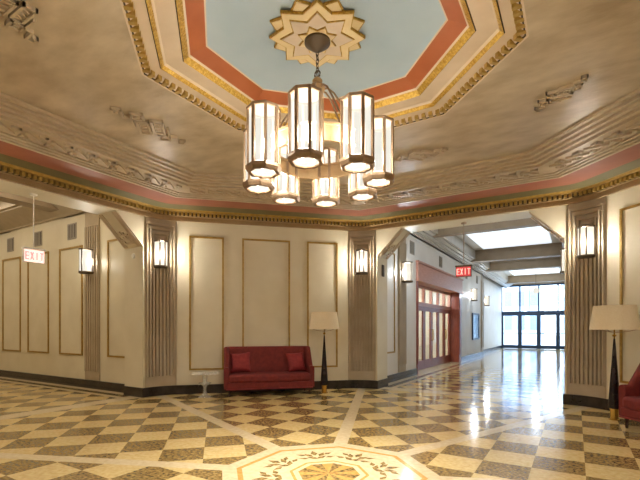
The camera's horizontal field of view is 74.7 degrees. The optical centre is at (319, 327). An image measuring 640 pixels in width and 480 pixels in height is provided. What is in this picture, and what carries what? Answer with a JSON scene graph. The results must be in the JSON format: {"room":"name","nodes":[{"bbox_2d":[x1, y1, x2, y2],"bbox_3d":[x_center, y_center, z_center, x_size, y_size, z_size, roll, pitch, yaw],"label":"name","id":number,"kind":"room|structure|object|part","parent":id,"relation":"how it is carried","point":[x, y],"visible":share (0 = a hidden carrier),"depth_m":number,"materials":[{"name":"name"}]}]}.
{"room":"cinema lobby","nodes":[
{"label":"cinema lobby","id":0,"kind":"room"},
{"bbox_2d":[0,191,58,211],"bbox_3d":[-9.742,-3.125,10.034,10.980,0.550,4.700,0,0,31],"label":"ceiling","id":1,"kind":"structure","parent":0,"point":[4,197],"depth_m":9.60,"materials":[{"name":"beige paint"}]},
{"bbox_2d":[0,212,124,383],"bbox_3d":[-8.616,-0.960,11.882,10.980,4.720,0.272,0,0,31],"label":"wall","id":2,"kind":"structure","parent":0,"point":[42,305],"depth_m":10.53,"materials":[{"name":"beige paint"}]},
{"bbox_2d":[7,237,13,251],"bbox_3d":[-8.716,-2.340,11.795,0.380,0.380,0.024,0,0,31],"label":"air vent","id":3,"kind":"object","parent":2,"relation":"in","point":[10,241],"visible":1,"depth_m":11.76,"materials":[{"name":"beige metal"}]},
{"bbox_2d":[9,239,11,250],"bbox_3d":[-8.724,-2.340,11.791,0.240,0.320,0.008,0,0,31],"label":"grille","id":4,"kind":"object","parent":3,"relation":"attached to","point":[10,240],"depth_m":11.76,"materials":[{"name":"beige metal"}]},
{"bbox_3d":[-8.668,-0.655,11.767,1.070,2.610,0.022,0,0,31],"label":"panel molding","id":5,"kind":"part","parent":2,"relation":"part of","materials":[{"name":"beige paint"}]},
{"bbox_2d":[34,231,41,246],"bbox_3d":[-7.392,-2.340,10.988,0.380,0.380,0.024,0,0,31],"label":"air vent","id":6,"kind":"object","parent":2,"relation":"in","point":[37,235],"visible":1,"depth_m":10.97,"materials":[{"name":"beige metal"}]},
{"bbox_2d":[35,232,39,244],"bbox_3d":[-7.401,-2.340,10.984,0.240,0.320,0.008,0,0,31],"label":"grille","id":7,"kind":"object","parent":6,"relation":"attached to","point":[37,234],"depth_m":10.99,"materials":[{"name":"beige metal"}]},
{"bbox_3d":[-7.405,-0.655,10.997,1.090,2.610,0.022,0,0,31],"label":"panel molding","id":8,"kind":"part","parent":2,"relation":"part of","materials":[{"name":"beige paint"}]},
{"bbox_2d":[0,201,85,234],"bbox_3d":[-8.821,-3.010,11.545,10.980,0.620,0.560,0,0,31],"label":"trim","id":9,"kind":"structure","parent":2,"relation":"attached to","point":[13,217],"depth_m":10.79,"materials":[{"name":"beige paint"}]},
{"bbox_2d":[0,370,124,392],"bbox_3d":[-8.682,1.305,11.774,10.980,0.190,0.025,0,0,31],"label":"baseboard","id":10,"kind":"structure","parent":2,"relation":"attached to","point":[101,385],"depth_m":10.24,"materials":[{"name":"black stone"}]},
{"bbox_3d":[-6.056,-0.655,10.175,1.030,2.610,0.022,0,0,31],"label":"panel molding","id":11,"kind":"part","parent":2,"relation":"part of","materials":[{"name":"beige paint"}]},
{"bbox_2d":[67,223,76,239],"bbox_3d":[-6.009,-2.340,10.145,0.380,0.380,0.024,0,0,31],"label":"air vent","id":12,"kind":"object","parent":2,"relation":"in","point":[71,228],"visible":1,"depth_m":10.14,"materials":[{"name":"beige metal"}]},
{"bbox_2d":[68,224,73,237],"bbox_3d":[-6.018,-2.340,10.141,0.240,0.320,0.008,0,0,31],"label":"grille","id":13,"kind":"object","parent":12,"relation":"attached to","point":[70,226],"depth_m":10.15,"materials":[{"name":"beige metal"}]},
{"bbox_2d":[78,248,93,274],"bbox_3d":[-5.350,-1.515,9.536,0.284,0.560,0.268,0,0,31],"label":"wall sconce","id":14,"kind":"object","parent":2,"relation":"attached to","point":[86,256],"visible":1,"depth_m":9.46,"materials":[{"name":"white glass"}]},
{"bbox_3d":[-5.350,-1.525,9.536,0.260,0.480,0.228,0,0,31],"label":"lamp shade","id":15,"kind":"part","parent":14,"relation":"part of","materials":[{"name":"white glass"}]},
{"bbox_2d":[84,212,99,380],"bbox_3d":[-5.266,-0.750,9.674,0.560,3.900,0.055,0,0,31],"label":"trim","id":16,"kind":"structure","parent":2,"relation":"attached to","point":[92,221],"depth_m":9.61,"materials":[{"name":"beige paint"}]},
{"bbox_3d":[-4.420,-0.655,9.178,0.800,2.610,0.022,0,0,31],"label":"panel molding","id":17,"kind":"part","parent":2,"relation":"part of","materials":[{"name":"beige paint"}]},
{"bbox_2d":[0,179,144,387],"bbox_3d":[-4.794,-1.100,7.018,0.610,5.000,4.600,0,0,31],"label":"wall","id":18,"kind":"structure","parent":0,"point":[128,228],"depth_m":8.47,"materials":[{"name":"beige paint"}]},
{"bbox_2d":[21,193,45,263],"bbox_3d":[-4.798,-1.665,7.021,0.120,1.150,0.340,0,0,31],"label":"exit sign","id":19,"kind":"object","parent":18,"relation":"attached to","point":[30,255],"visible":1,"depth_m":7.01,"materials":[{"name":"white plastic"}]},
{"bbox_3d":[-4.798,-1.770,7.021,0.015,0.900,0.015,0,0,-36],"label":"rod","id":20,"kind":"part","parent":19,"relation":"part of","materials":[{"name":"white metal"}]},
{"bbox_3d":[-4.774,-1.200,7.006,0.004,0.200,0.300,0,0,31],"label":"panel","id":21,"kind":"part","parent":19,"relation":"part of","materials":[{"name":"beige plastic"}]},
{"bbox_2d":[124,385,175,397],"bbox_3d":[-4.533,1.305,7.195,0.871,0.190,4.394,0,0,31],"label":"baseboard","id":22,"kind":"structure","parent":18,"relation":"attached to","point":[158,390],"depth_m":8.64,"materials":[{"name":"black stone"}]},
{"bbox_2d":[145,216,175,387],"bbox_3d":[-3.299,-0.450,8.679,0.635,3.700,0.097,0,0,-36],"label":"pilaster","id":23,"kind":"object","parent":18,"relation":"attached to","point":[160,284],"depth_m":8.69,"materials":[{"name":"beige paint"}]},
{"bbox_2d":[154,240,167,268],"bbox_3d":[-3.257,-1.515,8.622,0.284,0.560,0.166,0,0,-36],"label":"wall sconce","id":24,"kind":"object","parent":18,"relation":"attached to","point":[160,246],"visible":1,"depth_m":8.56,"materials":[{"name":"white glass"}]},
{"bbox_2d":[176,221,347,384],"bbox_3d":[-1.217,-0.650,9.412,4.480,4.100,0.272,0,0,-14],"label":"wall","id":25,"kind":"structure","parent":0,"point":[237,285],"depth_m":9.24,"materials":[{"name":"beige paint"}]},
{"bbox_3d":[-2.431,-0.530,8.989,0.720,2.860,0.022,0,0,-14],"label":"panel molding","id":26,"kind":"part","parent":25,"relation":"part of","materials":[{"name":"beige paint"}]},
{"bbox_3d":[-1.187,-0.530,9.291,1.060,2.860,0.022,0,0,-14],"label":"panel molding","id":27,"kind":"part","parent":25,"relation":"part of","materials":[{"name":"beige paint"}]},
{"bbox_2d":[176,380,374,393],"bbox_3d":[-0.894,1.305,9.344,4.391,0.190,0.230,0,0,-11],"label":"baseboard","id":28,"kind":"structure","parent":25,"relation":"attached to","point":[334,384],"depth_m":9.31,"materials":[{"name":"black stone"}]},
{"bbox_2d":[0,88,639,230],"bbox_3d":[0.086,-2.437,4.044,10.820,0.363,10.820,0,0,31],"label":"trim","id":29,"kind":"structure","parent":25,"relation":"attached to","point":[598,156],"depth_m":7.04,"materials":[{"name":"brown paint"}]},
{"bbox_3d":[0.057,-0.530,9.592,0.720,2.860,0.022,0,0,-14],"label":"panel molding","id":30,"kind":"part","parent":25,"relation":"part of","materials":[{"name":"beige paint"}]},
{"bbox_2d":[0,0,639,184],"bbox_3d":[0.086,-2.730,4.044,6.832,0.230,6.832,0,0,31],"label":"ceiling","id":31,"kind":"structure","parent":0,"point":[468,78],"depth_m":4.35,"materials":[{"name":"paint"}]},
{"bbox_2d":[0,0,38,43],"bbox_3d":[-2.499,-2.597,3.417,0.338,0.036,0.766,0,0,-33],"label":"ornament","id":32,"kind":"object","parent":31,"relation":"attached to","point":[21,16],"visible":1,"depth_m":3.48,"materials":[{"name":"beige paint"}]},
{"bbox_2d":[110,106,185,144],"bbox_3d":[-2.185,-2.597,5.428,0.469,0.036,1.064,0,0,12],"label":"ornament","id":33,"kind":"object","parent":31,"relation":"attached to","point":[143,125],"visible":1,"depth_m":5.36,"materials":[{"name":"beige paint"}]},
{"bbox_2d":[269,0,364,67],"bbox_3d":[-0.025,-2.808,4.053,0.938,0.074,0.938,0,0,31],"label":"rosette","id":34,"kind":"object","parent":31,"relation":"attached to","point":[304,18],"visible":0.93,"depth_m":3.92,"materials":[{"name":"gold metal"}]},
{"bbox_2d":[243,32,393,207],"bbox_3d":[-0.025,-2.075,4.053,1.401,1.410,1.401,0,0,31],"label":"chandelier","id":35,"kind":"object","parent":34,"relation":"hanging from","point":[276,157],"visible":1,"depth_m":3.62,"materials":[{"name":"white glass"}]},
{"bbox_2d":[249,186,269,191],"bbox_3d":[-0.603,-1.379,4.143,0.226,0.006,0.226,0,0,9],"label":"diffuser","id":36,"kind":"object","parent":35,"relation":"attached to","point":[251,188],"depth_m":4.16,"materials":[{"name":"white glass"}]},
{"bbox_2d":[252,168,274,175],"bbox_3d":[-0.498,-1.379,3.708,0.226,0.006,0.226,0,0,-36],"label":"diffuser","id":37,"kind":"object","parent":35,"relation":"attached to","point":[255,171],"depth_m":3.70,"materials":[{"name":"white glass"}]},
{"bbox_3d":[-0.498,-1.673,3.708,0.248,0.487,0.248,0,0,-36],"label":"lantern glass","id":38,"kind":"part","parent":35,"relation":"part of","materials":[{"name":"white glass"}]},
{"bbox_3d":[-0.370,-1.673,4.526,0.248,0.487,0.248,0,0,-36],"label":"lantern glass","id":39,"kind":"part","parent":35,"relation":"part of","materials":[{"name":"white glass"}]},
{"bbox_2d":[276,198,294,202],"bbox_3d":[-0.370,-1.379,4.526,0.226,0.006,0.226,0,0,-36],"label":"diffuser","id":40,"kind":"object","parent":35,"relation":"attached to","point":[278,200],"depth_m":4.53,"materials":[{"name":"white glass"}]},
{"bbox_3d":[-0.115,-1.673,3.475,0.248,0.487,0.248,0,0,9],"label":"lantern glass","id":41,"kind":"part","parent":35,"relation":"part of","materials":[{"name":"white glass"}]},
{"bbox_2d":[294,157,318,165],"bbox_3d":[-0.115,-1.379,3.475,0.226,0.006,0.226,0,0,9],"label":"diffuser","id":42,"kind":"object","parent":35,"relation":"attached to","point":[298,161],"depth_m":3.47,"materials":[{"name":"white glass"}]},
{"bbox_3d":[-0.025,-2.550,4.053,0.035,0.265,0.070,0,0,-38],"label":"chain","id":43,"kind":"part","parent":35,"relation":"part of","materials":[{"name":"brown metal"}]},
{"bbox_3d":[0.065,-1.673,4.631,0.248,0.487,0.248,0,0,9],"label":"lantern glass","id":44,"kind":"part","parent":35,"relation":"part of","materials":[{"name":"white glass"}]},
{"bbox_2d":[317,201,334,205],"bbox_3d":[0.065,-1.379,4.631,0.226,0.006,0.226,0,0,9],"label":"diffuser","id":45,"kind":"object","parent":35,"relation":"attached to","point":[319,203],"depth_m":4.64,"materials":[{"name":"white glass"}]},
{"bbox_3d":[0.127,-2.035,3.846,0.390,0.568,0.174,0,0,31],"label":"arm","id":46,"kind":"part","parent":35,"relation":"part of","materials":[{"name":"brown metal"}]},
{"bbox_3d":[0.183,-2.035,4.205,0.420,0.568,0.018,0,0,-36],"label":"arm","id":47,"kind":"part","parent":35,"relation":"part of","materials":[{"name":"brown metal"}]},
{"bbox_3d":[0.230,-2.035,4.013,0.420,0.568,0.018,0,0,9],"label":"arm","id":48,"kind":"part","parent":35,"relation":"part of","materials":[{"name":"brown metal"}]},
{"bbox_3d":[0.320,-1.673,3.581,0.248,0.487,0.248,0,0,-36],"label":"lantern glass","id":49,"kind":"part","parent":35,"relation":"part of","materials":[{"name":"white glass"}]},
{"bbox_2d":[345,163,369,170],"bbox_3d":[0.320,-1.379,3.581,0.226,0.006,0.226,0,0,-36],"label":"diffuser","id":50,"kind":"object","parent":35,"relation":"attached to","point":[348,166],"depth_m":3.59,"materials":[{"name":"white glass"}]},
{"bbox_3d":[0.447,-1.673,4.398,0.248,0.487,0.248,0,0,-36],"label":"lantern glass","id":51,"kind":"part","parent":35,"relation":"part of","materials":[{"name":"white glass"}]},
{"bbox_2d":[353,194,372,198],"bbox_3d":[0.447,-1.379,4.398,0.226,0.006,0.226,0,0,-36],"label":"diffuser","id":52,"kind":"object","parent":35,"relation":"attached to","point":[355,196],"depth_m":4.39,"materials":[{"name":"white glass"}]},
{"bbox_3d":[0.553,-1.673,3.963,0.248,0.487,0.248,0,0,9],"label":"lantern glass","id":53,"kind":"part","parent":35,"relation":"part of","materials":[{"name":"white glass"}]},
{"bbox_2d":[367,179,389,185],"bbox_3d":[0.553,-1.379,3.963,0.226,0.006,0.226,0,0,9],"label":"diffuser","id":54,"kind":"object","parent":35,"relation":"attached to","point":[370,182],"depth_m":3.97,"materials":[{"name":"white glass"}]},
{"bbox_2d":[394,147,447,162],"bbox_3d":[1.470,-2.597,6.315,0.851,0.036,0.375,0,0,12],"label":"ornament","id":55,"kind":"object","parent":31,"relation":"attached to","point":[413,155],"visible":0.92,"depth_m":6.28,"materials":[{"name":"beige paint"}]},
{"bbox_2d":[534,74,587,112],"bbox_3d":[2.671,-2.597,4.671,0.309,0.036,0.702,0,0,-33],"label":"ornament","id":56,"kind":"object","parent":31,"relation":"attached to","point":[562,93],"visible":1,"depth_m":4.63,"materials":[{"name":"beige paint"}]},
{"bbox_2d":[0,348,639,479],"bbox_3d":[1.069,1.400,16.486,22.728,0.001,33.728,0,0,31],"label":"floor","id":57,"kind":"structure","parent":0,"point":[499,414],"depth_m":5.61,"materials":[{"name":"tile"}]},
{"bbox_2d":[224,346,313,396],"bbox_3d":[-1.090,0.900,8.934,1.870,1.000,0.680,0,0,-14],"label":"settee","id":58,"kind":"object","parent":57,"relation":"on","point":[269,367],"visible":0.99,"depth_m":8.88,"materials":[{"name":"red fabric"}]},
{"bbox_2d":[230,352,250,372],"bbox_3d":[-1.678,0.725,8.854,0.456,0.441,0.215,0,0,-1],"label":"cushion","id":59,"kind":"object","parent":58,"relation":"on","point":[239,362],"visible":1,"depth_m":8.78,"materials":[{"name":"red fabric"}]},
{"bbox_2d":[229,371,309,382],"bbox_3d":[-1.076,1.032,8.876,1.690,0.165,0.560,0,0,-14],"label":"seat cushion","id":60,"kind":"object","parent":58,"relation":"on","point":[240,376],"depth_m":8.67,"materials":[{"name":"red fabric"}]},
{"bbox_3d":[-1.089,1.175,8.930,1.780,0.130,0.610,0,0,-14],"label":"seat","id":61,"kind":"part","parent":58,"relation":"part of","materials":[{"name":"red fabric"}]},
{"bbox_2d":[286,352,305,371],"bbox_3d":[-0.524,0.735,9.144,0.440,0.424,0.215,0,0,-29],"label":"cushion","id":62,"kind":"object","parent":58,"relation":"on","point":[295,360],"visible":1,"depth_m":9.07,"materials":[{"name":"red fabric"}]},
{"bbox_2d":[309,312,338,393],"bbox_3d":[0.091,0.530,9.026,0.650,1.740,0.650,0,0,-14],"label":"floor lamp","id":63,"kind":"object","parent":57,"relation":"on","point":[319,320],"visible":1,"depth_m":8.84,"materials":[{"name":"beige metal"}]},
{"bbox_3d":[0.091,-0.158,9.026,0.650,0.365,0.650,0,0,-14],"label":"lamp shade","id":64,"kind":"part","parent":63,"relation":"part of","materials":[{"name":"beige fabric"}]},
{"bbox_2d":[502,314,519,348],"bbox_3d":[13.132,0.220,28.860,1.150,2.360,0.160,0,0,31],"label":"door","id":65,"kind":"structure","parent":57,"relation":"on","point":[503,315],"depth_m":28.81,"materials":[{"name":"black metal"}]},
{"bbox_2d":[520,314,538,348],"bbox_3d":[14.109,0.220,28.264,1.140,2.360,0.160,0,0,31],"label":"door","id":66,"kind":"structure","parent":57,"relation":"on","point":[521,315],"depth_m":28.23,"materials":[{"name":"blue metal"}]},
{"bbox_2d":[539,313,557,348],"bbox_3d":[15.074,0.220,27.676,1.120,2.360,0.160,0,0,31],"label":"door","id":67,"kind":"structure","parent":57,"relation":"on","point":[556,314],"depth_m":27.65,"materials":[{"name":"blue metal"}]},
{"bbox_2d":[558,313,564,348],"bbox_3d":[16.103,0.220,27.049,1.290,2.360,0.160,0,0,31],"label":"door","id":68,"kind":"structure","parent":57,"relation":"on","point":[559,314],"depth_m":27.31,"materials":[{"name":"blue metal"}]},
{"bbox_2d":[589,305,639,420],"bbox_3d":[4.495,0.530,6.400,0.650,1.740,0.650,0,0,-42],"label":"floor lamp","id":69,"kind":"object","parent":57,"relation":"on","point":[603,317],"visible":0.95,"depth_m":6.28,"materials":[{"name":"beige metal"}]},
{"bbox_3d":[4.495,-0.158,6.400,0.650,0.365,0.650,0,0,-42],"label":"lamp shade","id":70,"kind":"part","parent":69,"relation":"part of","materials":[{"name":"beige fabric"}]},
{"bbox_2d":[619,363,639,427],"bbox_3d":[4.726,0.900,5.108,0.680,1.000,1.870,0,0,-14],"label":"settee","id":71,"kind":"object","parent":57,"relation":"on","point":[629,394],"visible":1,"depth_m":5.86,"materials":[{"name":"red fabric"}]},
{"bbox_3d":[4.287,1.323,5.856,0.060,0.155,0.060,0,0,-14],"label":"leg","id":72,"kind":"part","parent":71,"relation":"part of","materials":[{"name":"brown wood"}]},
{"bbox_3d":[4.721,1.175,5.107,0.610,0.130,1.780,0,0,-14],"label":"seat","id":73,"kind":"part","parent":71,"relation":"part of","materials":[{"name":"red fabric"}]},
{"bbox_2d":[623,396,639,410],"bbox_3d":[4.668,1.032,5.094,0.560,0.165,1.690,0,0,-14],"label":"seat cushion","id":74,"kind":"object","parent":71,"relation":"on","point":[630,403],"depth_m":5.72,"materials":[{"name":"red fabric"}]},
{"bbox_2d":[419,288,447,358],"bbox_3d":[3.104,-0.300,15.789,2.130,3.400,7.100,0,0,31],"label":"wall","id":75,"kind":"structure","parent":0,"point":[420,290],"depth_m":18.64,"materials":[{"name":"beige paint"}]},
{"bbox_2d":[387,234,501,375],"bbox_3d":[6.941,-0.960,19.786,0.622,4.720,21.980,0,0,31],"label":"wall","id":76,"kind":"structure","parent":0,"point":[425,253],"depth_m":13.54,"materials":[{"name":"paint"}]},
{"bbox_3d":[1.774,-0.655,10.732,0.022,2.610,0.780,0,0,31],"label":"panel molding","id":77,"kind":"part","parent":76,"relation":"part of","materials":[{"name":"beige paint"}]},
{"bbox_2d":[398,239,406,372],"bbox_3d":[2.262,-0.750,11.501,0.055,3.900,0.560,0,0,31],"label":"trim","id":78,"kind":"structure","parent":76,"relation":"attached to","point":[402,249],"depth_m":11.43,"materials":[{"name":"beige paint"}]},
{"bbox_2d":[402,261,412,282],"bbox_3d":[2.400,-1.515,11.417,0.268,0.560,0.284,0,0,31],"label":"wall sconce","id":79,"kind":"object","parent":76,"relation":"attached to","point":[407,267],"visible":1,"depth_m":11.32,"materials":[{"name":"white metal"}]},
{"bbox_3d":[2.400,-1.525,11.417,0.228,0.480,0.260,0,0,31],"label":"lamp shade","id":80,"kind":"part","parent":79,"relation":"part of","materials":[{"name":"white glass"}]},
{"bbox_2d":[410,240,414,254],"bbox_3d":[2.696,-2.340,12.243,0.024,0.380,0.380,0,0,31],"label":"air vent","id":81,"kind":"object","parent":76,"relation":"in","point":[412,244],"visible":1,"depth_m":12.24,"materials":[{"name":"beige metal"}]},
{"bbox_2d":[419,306,423,369],"bbox_3d":[3.353,0.328,13.986,0.112,2.125,0.855,0,0,31],"label":"door","id":82,"kind":"structure","parent":76,"relation":"in","point":[421,308],"depth_m":14.25,"materials":[{"name":"brown wood"}]},
{"bbox_2d":[424,307,432,368],"bbox_3d":[3.804,0.328,14.726,0.112,2.125,0.855,0,0,31],"label":"door","id":83,"kind":"structure","parent":76,"relation":"in","point":[427,362],"depth_m":14.87,"materials":[{"name":"brown wood"}]},
{"bbox_2d":[432,308,437,365],"bbox_3d":[4.255,0.328,15.466,0.112,2.125,0.855,0,0,31],"label":"door","id":84,"kind":"structure","parent":76,"relation":"in","point":[434,360],"depth_m":15.62,"materials":[{"name":"brown wood"}]},
{"bbox_2d":[416,260,462,374],"bbox_3d":[4.227,-0.310,15.105,0.540,3.420,5.820,0,0,31],"label":"trim","id":85,"kind":"structure","parent":76,"relation":"attached to","point":[430,278],"depth_m":15.63,"materials":[{"name":"brown wood"}]},
{"bbox_3d":[3.999,-1.085,15.115,0.100,0.690,5.300,0,0,31],"label":"transom frame","id":86,"kind":"part","parent":85,"relation":"part of","materials":[{"name":"brown wood"}]},
{"bbox_2d":[439,256,441,267],"bbox_3d":[4.279,-2.340,14.839,0.024,0.380,0.380,0,0,31],"label":"air vent","id":87,"kind":"object","parent":76,"relation":"in","point":[440,257],"visible":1,"depth_m":14.78,"materials":[{"name":"beige metal"}]},
{"bbox_2d":[438,309,445,364],"bbox_3d":[4.706,0.328,16.206,0.112,2.125,0.855,0,0,31],"label":"door","id":88,"kind":"structure","parent":76,"relation":"in","point":[441,359],"depth_m":16.46,"materials":[{"name":"brown wood"}]},
{"bbox_2d":[387,345,501,382],"bbox_3d":[7.070,1.305,19.707,0.325,0.190,21.980,0,0,31],"label":"baseboard","id":89,"kind":"structure","parent":76,"relation":"attached to","point":[398,376],"depth_m":12.30,"materials":[{"name":"black stone"}]},
{"bbox_2d":[445,310,449,362],"bbox_3d":[5.157,0.328,16.946,0.112,2.125,0.855,0,0,31],"label":"door","id":90,"kind":"structure","parent":76,"relation":"in","point":[447,357],"depth_m":17.22,"materials":[{"name":"brown wood"}]},
{"bbox_2d":[410,229,512,288],"bbox_3d":[7.367,-3.010,19.527,0.420,0.620,21.980,0,0,31],"label":"trim","id":91,"kind":"structure","parent":76,"relation":"attached to","point":[452,246],"depth_m":16.09,"materials":[{"name":"white paint"}]},
{"bbox_2d":[471,289,477,300],"bbox_3d":[7.089,-1.515,19.216,0.268,0.560,0.284,0,0,31],"label":"wall sconce","id":92,"kind":"object","parent":76,"relation":"attached to","point":[473,291],"visible":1,"depth_m":19.12,"materials":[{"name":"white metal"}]},
{"bbox_3d":[7.089,-1.525,19.216,0.228,0.480,0.260,0,0,31],"label":"lamp shade","id":93,"kind":"part","parent":92,"relation":"part of","materials":[{"name":"white glass"}]},
{"bbox_2d":[472,313,479,339],"bbox_3d":[7.416,-0.075,19.953,0.060,1.250,1.500,0,0,31],"label":"display case","id":94,"kind":"object","parent":76,"relation":"attached to","point":[475,316],"visible":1,"depth_m":19.90,"materials":[{"name":"blue glass"}]},
{"bbox_2d":[474,315,478,337],"bbox_3d":[7.404,-0.075,19.961,0.030,1.090,1.340,0,0,31],"label":"poster","id":95,"kind":"object","parent":94,"relation":"attached to","point":[476,317],"depth_m":20.10,"materials":[{"name":"blue paper"}]},
{"bbox_2d":[481,275,483,351],"bbox_3d":[8.286,-0.750,21.385,0.055,3.900,0.550,0,0,31],"label":"trim","id":96,"kind":"structure","parent":76,"relation":"attached to","point":[482,282],"depth_m":21.27,"materials":[{"name":"beige paint"}]},
{"bbox_2d":[484,296,489,305],"bbox_3d":[9.435,-1.515,23.642,0.268,0.560,0.284,0,0,31],"label":"wall sconce","id":97,"kind":"object","parent":76,"relation":"attached to","point":[486,298],"visible":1,"depth_m":23.55,"materials":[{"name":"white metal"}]},
{"bbox_3d":[9.435,-1.525,23.642,0.228,0.480,0.260,0,0,31],"label":"lamp shade","id":98,"kind":"part","parent":97,"relation":"part of","materials":[{"name":"white glass"}]},
{"bbox_2d":[376,205,566,393],"bbox_3d":[3.060,-1.100,8.924,4.600,5.000,0.610,0,0,31],"label":"wall","id":99,"kind":"structure","parent":0,"point":[553,220],"depth_m":9.44,"materials":[{"name":"beige paint"}]},
{"bbox_2d":[348,230,375,380],"bbox_3d":[0.970,-0.450,9.714,0.635,3.700,0.097,0,0,9],"label":"trim","id":100,"kind":"structure","parent":99,"relation":"attached to","point":[361,288],"depth_m":9.72,"materials":[{"name":"beige paint"}]},
{"bbox_2d":[356,249,367,274],"bbox_3d":[0.959,-1.515,9.645,0.284,0.560,0.166,0,0,9],"label":"wall sconce","id":101,"kind":"object","parent":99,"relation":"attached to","point":[361,254],"visible":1,"depth_m":9.59,"materials":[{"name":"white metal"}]},
{"bbox_2d":[455,222,471,276],"bbox_3d":[3.063,-1.665,8.928,0.340,1.150,0.120,0,0,31],"label":"exit sign","id":102,"kind":"object","parent":99,"relation":"attached to","point":[463,270],"visible":1,"depth_m":8.91,"materials":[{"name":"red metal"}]},
{"bbox_3d":[3.063,-1.770,8.928,0.015,0.900,0.015,0,0,9],"label":"rod","id":103,"kind":"part","parent":102,"relation":"part of","materials":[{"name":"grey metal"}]},
{"bbox_3d":[3.048,-1.200,8.904,0.300,0.200,0.004,0,0,31],"label":"panel","id":104,"kind":"part","parent":102,"relation":"part of","materials":[{"name":"red plastic"}]},
{"bbox_2d":[375,378,604,409],"bbox_3d":[3.237,1.305,8.663,4.394,0.190,0.871,0,0,31],"label":"baseboard","id":105,"kind":"structure","parent":99,"relation":"attached to","point":[568,399],"depth_m":7.53,"materials":[{"name":"black stone"}]},
{"bbox_2d":[577,225,594,258],"bbox_3d":[4.664,-1.515,7.387,0.166,0.560,0.284,0,0,-36],"label":"wall sconce","id":106,"kind":"object","parent":99,"relation":"attached to","point":[585,233],"visible":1,"depth_m":7.32,"materials":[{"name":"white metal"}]},
{"bbox_2d":[567,196,605,398],"bbox_3d":[4.721,-0.450,7.429,0.097,3.700,0.635,0,0,-36],"label":"pilaster","id":107,"kind":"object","parent":99,"relation":"attached to","point":[586,278],"depth_m":7.48,"materials":[{"name":"beige paint"}]},
{"bbox_2d":[432,218,564,283],"bbox_3d":[8.938,-3.125,18.569,4.700,0.550,21.980,0,0,31],"label":"ceiling","id":108,"kind":"structure","parent":0,"point":[522,249],"depth_m":16.70,"materials":[{"name":"white paint"}]},
{"bbox_2d":[533,288,538,293],"bbox_3d":[12.349,-2.620,23.974,0.320,1.340,0.320,0,0,31],"label":"pendant lamp","id":109,"kind":"object","parent":108,"relation":"hanging from","point":[535,290],"visible":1,"depth_m":23.86,"materials":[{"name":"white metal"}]},
{"bbox_2d":[513,281,564,284],"bbox_3d":[14.671,-3.170,27.975,5.300,0.460,0.250,0,0,31],"label":"wall","id":110,"kind":"structure","parent":0,"point":[559,281],"depth_m":27.84,"materials":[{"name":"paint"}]},
{"bbox_2d":[502,283,564,313],"bbox_3d":[14.658,-1.950,27.953,4.800,1.980,0.160,0,0,31],"label":"window","id":111,"kind":"structure","parent":110,"relation":"in","point":[548,284],"depth_m":27.98,"materials":[{"name":"blue metal"}]},
{"bbox_2d":[606,185,639,398],"bbox_3d":[5.454,-0.650,5.347,0.272,4.100,4.480,0,0,-14],"label":"wall","id":112,"kind":"structure","parent":0,"point":[622,207],"depth_m":6.88,"materials":[{"name":"beige paint"}]},
{"bbox_2d":[605,399,609,410],"bbox_3d":[5.386,1.305,5.024,0.230,0.190,4.391,0,0,-11],"label":"baseboard","id":113,"kind":"structure","parent":112,"relation":"attached to","point":[606,400],"depth_m":7.13,"materials":[{"name":"black stone"}]},
{"bbox_3d":[5.031,-0.530,6.561,0.022,2.860,0.720,0,0,-14],"label":"panel molding","id":114,"kind":"part","parent":112,"relation":"part of","materials":[{"name":"beige paint"}]},
{"bbox_3d":[10.936,-0.960,17.352,0.622,4.720,21.980,0,0,31],"label":"wall","id":115,"kind":"structure","parent":0,"visible":0},
{"bbox_2d":[560,248,564,273],"bbox_3d":[5.578,-1.515,9.480,0.268,0.560,0.284,0,0,31],"label":"wall sconce","id":116,"kind":"object","parent":115,"relation":"attached to","point":[562,271],"visible":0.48,"depth_m":9.45,"materials":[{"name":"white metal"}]},
{"bbox_3d":[5.579,-1.525,9.480,0.228,0.480,0.260,0,0,31],"label":"lamp shade","id":117,"kind":"part","parent":116,"relation":"part of","materials":[{"name":"white glass"}]},
{"label":"outside","id":118,"kind":"structure","parent":0,"visible":0},
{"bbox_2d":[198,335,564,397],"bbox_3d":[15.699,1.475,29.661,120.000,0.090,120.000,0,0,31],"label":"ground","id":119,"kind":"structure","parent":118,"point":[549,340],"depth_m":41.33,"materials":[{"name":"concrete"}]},
{"bbox_2d":[503,286,543,340],"bbox_3d":[22.259,-3.070,50.226,7.800,9.000,6.050,0,0,31],"label":"building","id":120,"kind":"structure","parent":119,"relation":"on","point":[510,294],"depth_m":46.76,"materials":[{"name":"stone"}]},
{"bbox_2d":[561,285,564,340],"bbox_3d":[33.222,-2.570,48.230,9.400,8.000,6.050,0,0,31],"label":"building","id":121,"kind":"structure","parent":119,"relation":"on","point":[562,286],"depth_m":47.99,"materials":[{"name":"stone"}]}
]}

